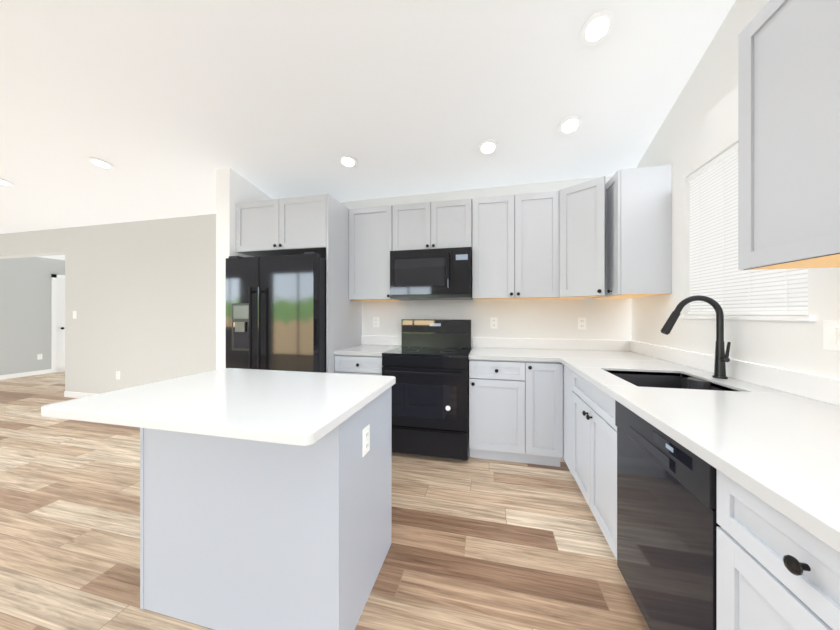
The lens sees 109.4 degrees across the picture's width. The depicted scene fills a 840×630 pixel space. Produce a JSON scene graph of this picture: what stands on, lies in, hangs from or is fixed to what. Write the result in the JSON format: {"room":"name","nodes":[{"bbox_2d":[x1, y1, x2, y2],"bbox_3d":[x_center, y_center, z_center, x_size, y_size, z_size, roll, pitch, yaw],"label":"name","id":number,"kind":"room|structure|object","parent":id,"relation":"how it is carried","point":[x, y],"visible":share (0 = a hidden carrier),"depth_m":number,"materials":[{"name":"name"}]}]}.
{"room":"kitchen","nodes":[
{"label":"kitchen","id":0,"kind":"room"},
{"bbox_2d":[0,257,64,374],"bbox_3d":[-7.865,0.013,6.909,0.150,2.500,3.200,0,0,13],"label":"wall","id":1,"kind":"structure","parent":0,"point":[25,311],"depth_m":6.02,"materials":[{"name":"grey paint"}]},
{"bbox_2d":[0,367,64,379],"bbox_3d":[-7.804,1.220,6.817,0.012,0.085,3.050,0,0,13],"label":"baseboard","id":2,"kind":"structure","parent":1,"relation":"attached to","point":[8,376],"depth_m":6.05,"materials":[{"name":"white wood"}]},
{"bbox_2d":[51,274,64,372],"bbox_3d":[-7.758,0.203,6.843,0.087,2.120,0.960,0,0,13],"label":"door","id":3,"kind":"structure","parent":1,"relation":"attached to","point":[58,321],"depth_m":6.47,"materials":[{"name":"white wood"}]},
{"bbox_2d":[38,255,64,259],"bbox_3d":[-6.519,-1.212,6.518,3.050,0.050,3.050,0,0,13],"label":"ceiling","id":4,"kind":"structure","parent":0,"point":[60,257],"depth_m":6.25,"materials":[{"name":"white paint"}]},
{"bbox_2d":[216,167,272,369],"bbox_3d":[-1.834,-0.937,3.293,0.160,4.400,0.800,0,0,13],"label":"wall","id":5,"kind":"structure","parent":0,"point":[233,187],"depth_m":2.91,"materials":[{"name":"white paint"}]},
{"bbox_2d":[0,176,630,393],"bbox_3d":[-3.080,-0.937,4.072,10.760,4.400,0.150,0,0,13],"label":"wall","id":6,"kind":"structure","parent":0,"point":[140,298],"depth_m":4.08,"materials":[{"name":"white paint"}]},
{"bbox_2d":[64,391,96,397],"bbox_3d":[-3.619,1.220,4.114,3.690,0.085,0.012,0,0,13],"label":"baseboard","id":7,"kind":"structure","parent":6,"relation":"attached to","point":[66,393],"depth_m":4.47,"materials":[{"name":"white wood"}]},
{"bbox_2d":[116,371,119,378],"bbox_3d":[-4.354,0.883,4.287,0.070,0.115,0.008,0,0,13],"label":"electrical outlet","id":8,"kind":"object","parent":6,"relation":"attached to","point":[117,374],"visible":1,"depth_m":4.28,"materials":[{"name":"white plastic"}]},
{"bbox_2d":[235,194,325,258],"bbox_3d":[-1.258,-0.857,3.188,0.996,0.481,0.737,0,0,13],"label":"upper cabinet","id":9,"kind":"object","parent":6,"relation":"attached to","point":[295,225],"depth_m":2.83,"materials":[{"name":"grey wood"}]},
{"bbox_2d":[349,205,395,300],"bbox_3d":[-0.475,-0.624,3.211,0.471,0.946,0.337,0,0,13],"label":"upper cabinet","id":10,"kind":"object","parent":6,"relation":"attached to","point":[369,227],"depth_m":3.05,"materials":[{"name":"grey wood"}]},
{"bbox_2d":[373,317,378,326],"bbox_3d":[-0.503,0.093,3.388,0.070,0.115,0.008,0,0,13],"label":"electrical outlet","id":11,"kind":"object","parent":6,"relation":"attached to","point":[375,321],"visible":1,"depth_m":3.39,"materials":[{"name":"white plastic"}]},
{"bbox_2d":[391,198,470,250],"bbox_3d":[0.143,-0.864,3.066,0.790,0.466,0.337,0,0,13],"label":"upper cabinet","id":12,"kind":"object","parent":6,"relation":"attached to","point":[436,224],"depth_m":2.90,"materials":[{"name":"grey wood"}]},
{"bbox_2d":[390,247,472,299],"bbox_3d":[0.129,-0.387,3.007,0.786,0.470,0.458,0,0,13],"label":"microwave","id":13,"kind":"object","parent":12,"relation":"attached to","point":[434,274],"visible":0.98,"depth_m":2.83,"materials":[{"name":"black metal"}]},
{"bbox_2d":[490,317,496,328],"bbox_3d":[0.768,0.093,3.091,0.070,0.115,0.008,0,0,13],"label":"electrical outlet","id":14,"kind":"object","parent":6,"relation":"attached to","point":[493,322],"visible":1,"depth_m":3.09,"materials":[{"name":"white plastic"}]},
{"bbox_2d":[471,191,550,299],"bbox_3d":[0.925,-0.624,2.857,0.821,0.946,0.388,0,0,13],"label":"upper cabinet","id":15,"kind":"object","parent":6,"relation":"attached to","point":[511,234],"depth_m":2.73,"materials":[{"name":"grey wood"}]},
{"bbox_2d":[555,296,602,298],"bbox_3d":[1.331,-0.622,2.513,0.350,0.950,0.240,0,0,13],"label":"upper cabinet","id":16,"kind":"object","parent":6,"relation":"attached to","point":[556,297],"depth_m":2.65,"materials":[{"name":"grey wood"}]},
{"bbox_2d":[551,176,610,298],"bbox_3d":[1.369,-0.624,2.667,0.353,0.946,0.557,0,0,13],"label":"upper cabinet","id":17,"kind":"object","parent":6,"relation":"attached to","point":[599,238],"depth_m":2.49,"materials":[{"name":"grey wood"}]},
{"bbox_2d":[578,318,585,328],"bbox_3d":[1.581,0.093,2.902,0.070,0.115,0.008,0,0,13],"label":"electrical outlet","id":18,"kind":"object","parent":6,"relation":"attached to","point":[581,323],"visible":1,"depth_m":2.90,"materials":[{"name":"white plastic"}]},
{"bbox_2d":[0,371,649,629],"bbox_3d":[-3.506,1.288,2.246,10.860,0.050,10.000,0,0,13],"label":"floor","id":19,"kind":"structure","parent":0,"point":[482,544],"depth_m":1.64,"materials":[{"name":"brown wood"}]},
{"bbox_2d":[41,368,395,629],"bbox_3d":[-0.783,0.805,1.390,1.152,0.915,0.832,0,0,13],"label":"kitchen island","id":20,"kind":"object","parent":19,"relation":"on","point":[265,499],"visible":1,"depth_m":1.17,"materials":[{"name":"grey"}]},
{"bbox_2d":[362,424,369,457],"bbox_3d":[-0.232,0.548,1.292,0.008,0.115,0.070,0,0,13],"label":"outlet","id":21,"kind":"object","parent":20,"relation":"attached to","point":[366,427],"depth_m":1.28,"materials":[{"name":"white plastic"}]},
{"bbox_2d":[226,252,325,372],"bbox_3d":[-1.261,0.363,3.027,0.913,1.800,0.917,0,0,13],"label":"refrigerator","id":22,"kind":"object","parent":19,"relation":"on","point":[275,312],"visible":0.54,"depth_m":2.62,"materials":[{"name":"black metal"}]},
{"bbox_2d":[326,194,361,372],"bbox_3d":[-0.762,0.083,3.072,0.020,2.360,0.737,0,0,13],"label":"panel","id":23,"kind":"object","parent":19,"relation":"on","point":[343,321],"visible":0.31,"depth_m":2.89,"materials":[{"name":"grey"}]},
{"bbox_2d":[335,355,381,375],"bbox_3d":[-0.500,0.824,3.067,0.488,0.879,0.627,0,0,13],"label":"base cabinet","id":24,"kind":"object","parent":19,"relation":"on","point":[344,364],"depth_m":2.76,"materials":[{"name":"grey wood"}]},
{"bbox_2d":[334,343,401,354],"bbox_3d":[-0.501,0.365,3.061,0.492,0.035,0.644,0,0,13],"label":"countertop","id":25,"kind":"structure","parent":24,"relation":"on","point":[365,348],"depth_m":2.92,"materials":[{"name":"white stone"}]},
{"bbox_2d":[382,319,471,460],"bbox_3d":[0.096,0.660,2.853,0.760,1.205,0.719,0,0,13],"label":"range","id":26,"kind":"object","parent":19,"relation":"on","point":[426,364],"visible":0.94,"depth_m":2.57,"materials":[{"name":"black metal"}]},
{"bbox_2d":[469,355,533,463],"bbox_3d":[0.738,0.824,2.778,0.515,0.879,0.627,0,0,13],"label":"base cabinet","id":27,"kind":"object","parent":19,"relation":"on","point":[501,393],"depth_m":2.48,"materials":[{"name":"grey wood"}]},
{"bbox_2d":[470,347,673,362],"bbox_3d":[1.203,0.365,2.663,1.476,0.035,0.644,0,0,13],"label":"countertop","id":28,"kind":"structure","parent":27,"relation":"on","point":[511,354],"depth_m":2.56,"materials":[{"name":"white stone"}]},
{"bbox_2d":[534,363,553,465],"bbox_3d":[1.040,0.824,2.708,0.345,0.879,0.627,0,0,13],"label":"base cabinet","id":29,"kind":"object","parent":19,"relation":"on","point":[543,372],"depth_m":2.40,"materials":[{"name":"grey wood"}]},
{"bbox_2d":[574,403,685,559],"bbox_3d":[1.352,0.943,1.662,0.727,0.640,0.758,0,0,13],"label":"base cabinet","id":30,"kind":"object","parent":19,"relation":"on","point":[595,429],"depth_m":1.62,"materials":[{"name":"grey wood"}]},
{"bbox_2d":[554,359,705,476],"bbox_3d":[1.431,0.824,2.143,0.792,0.879,0.335,0,0,13],"label":"base cabinet","id":31,"kind":"object","parent":19,"relation":"on","point":[570,387],"depth_m":2.09,"materials":[{"name":"grey wood"}]},
{"bbox_2d":[562,359,713,378],"bbox_3d":[1.433,0.365,2.071,0.759,0.035,0.405,0,0,13],"label":"countertop","id":32,"kind":"structure","parent":31,"relation":"on","point":[587,366],"depth_m":1.92,"materials":[{"name":"white stone"}]},
{"bbox_2d":[660,295,730,379],"bbox_3d":[1.506,0.122,1.628,0.308,0.450,0.094,0,0,13],"label":"faucet","id":33,"kind":"object","parent":32,"relation":"on","point":[721,357],"depth_m":1.61,"materials":[{"name":"black metal"}]},
{"bbox_2d":[615,400,720,629],"bbox_3d":[1.151,0.829,1.004,0.660,0.868,0.608,0,0,13],"label":"dishwasher","id":34,"kind":"object","parent":19,"relation":"on","point":[667,525],"visible":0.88,"depth_m":0.99,"materials":[{"name":"black metal"}]},
{"bbox_2d":[717,471,839,629],"bbox_3d":[1.066,0.824,0.440,0.727,0.879,0.520,0,0,13],"label":"base cabinet","id":35,"kind":"object","parent":19,"relation":"on","point":[771,575],"depth_m":0.64,"materials":[{"name":"grey wood"}]},
{"bbox_2d":[602,383,839,558],"bbox_3d":[1.057,0.365,0.462,0.759,0.035,1.879,0,0,13],"label":"countertop","id":36,"kind":"structure","parent":35,"relation":"on","point":[782,449],"depth_m":0.83,"materials":[{"name":"white stone"}]},
{"bbox_2d":[0,0,735,233],"bbox_3d":[-3.847,-1.901,0.785,10.860,1.188,7.000,0,0,13],"label":"ceiling","id":37,"kind":"structure","parent":0,"point":[166,109],"depth_m":2.12,"materials":[{"name":"white paint"}]},
{"bbox_2d":[87,157,113,169],"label":"recessed light","id":38,"kind":"object","parent":37,"relation":"in","point":[100,163],"depth_m":2.87,"materials":[{"name":"white plastic"}]},
{"bbox_2d":[338,155,357,167],"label":"recessed light","id":39,"kind":"object","parent":37,"relation":"in","point":[348,161],"depth_m":2.77,"materials":[{"name":"white plastic"}]},
{"bbox_2d":[478,139,497,155],"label":"recessed light","id":40,"kind":"object","parent":37,"relation":"in","point":[487,147],"depth_m":2.57,"materials":[{"name":"white plastic"}]},
{"bbox_2d":[558,115,582,135],"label":"recessed light","id":41,"kind":"object","parent":37,"relation":"in","point":[569,125],"depth_m":2.34,"materials":[{"name":"white plastic"}]},
{"bbox_2d":[580,10,614,45],"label":"recessed light","id":42,"kind":"object","parent":37,"relation":"in","point":[597,27],"depth_m":1.74,"materials":[{"name":"white plastic"}]},
{"bbox_2d":[631,0,839,378],"bbox_3d":[1.302,-0.937,-0.494,0.150,4.400,6.750,0,0,13],"label":"wall","id":43,"kind":"structure","parent":0,"point":[698,129],"depth_m":1.78,"materials":[{"name":"white paint"}]},
{"bbox_2d":[687,143,807,314],"bbox_3d":[1.760,-0.466,1.643,0.040,0.939,0.812,0,0,13],"label":"window blinds","id":44,"kind":"object","parent":43,"relation":"attached to","point":[723,281],"visible":0.5,"depth_m":1.73,"materials":[{"name":"white plastic"}]},
{"bbox_2d":[679,315,815,320],"bbox_3d":[1.751,0.019,1.645,0.088,0.022,0.880,0,0,13],"label":"window sill","id":45,"kind":"structure","parent":43,"relation":"attached to","point":[783,318],"depth_m":1.47,"materials":[{"name":"white"}]},
{"bbox_2d":[754,315,807,315],"bbox_3d":[1.828,-0.465,1.627,0.070,0.945,0.820,0,0,13],"label":"window","id":46,"kind":"structure","parent":43,"relation":"in","point":[780,315],"depth_m":1.44,"materials":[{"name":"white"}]},
{"bbox_2d":[738,0,839,269],"bbox_3d":[1.309,-0.636,0.655,0.347,0.921,0.980,0,0,13],"label":"upper cabinet","id":47,"kind":"object","parent":43,"relation":"attached to","point":[789,52],"depth_m":0.98,"materials":[{"name":"grey wood"}]},
{"bbox_2d":[823,320,839,350],"bbox_3d":[1.604,0.083,1.156,0.009,0.115,0.070,0,0,13],"label":"light switch","id":48,"kind":"object","parent":43,"relation":"attached to","point":[831,335],"visible":1,"depth_m":1.16,"materials":[{"name":"white plastic"}]}
]}

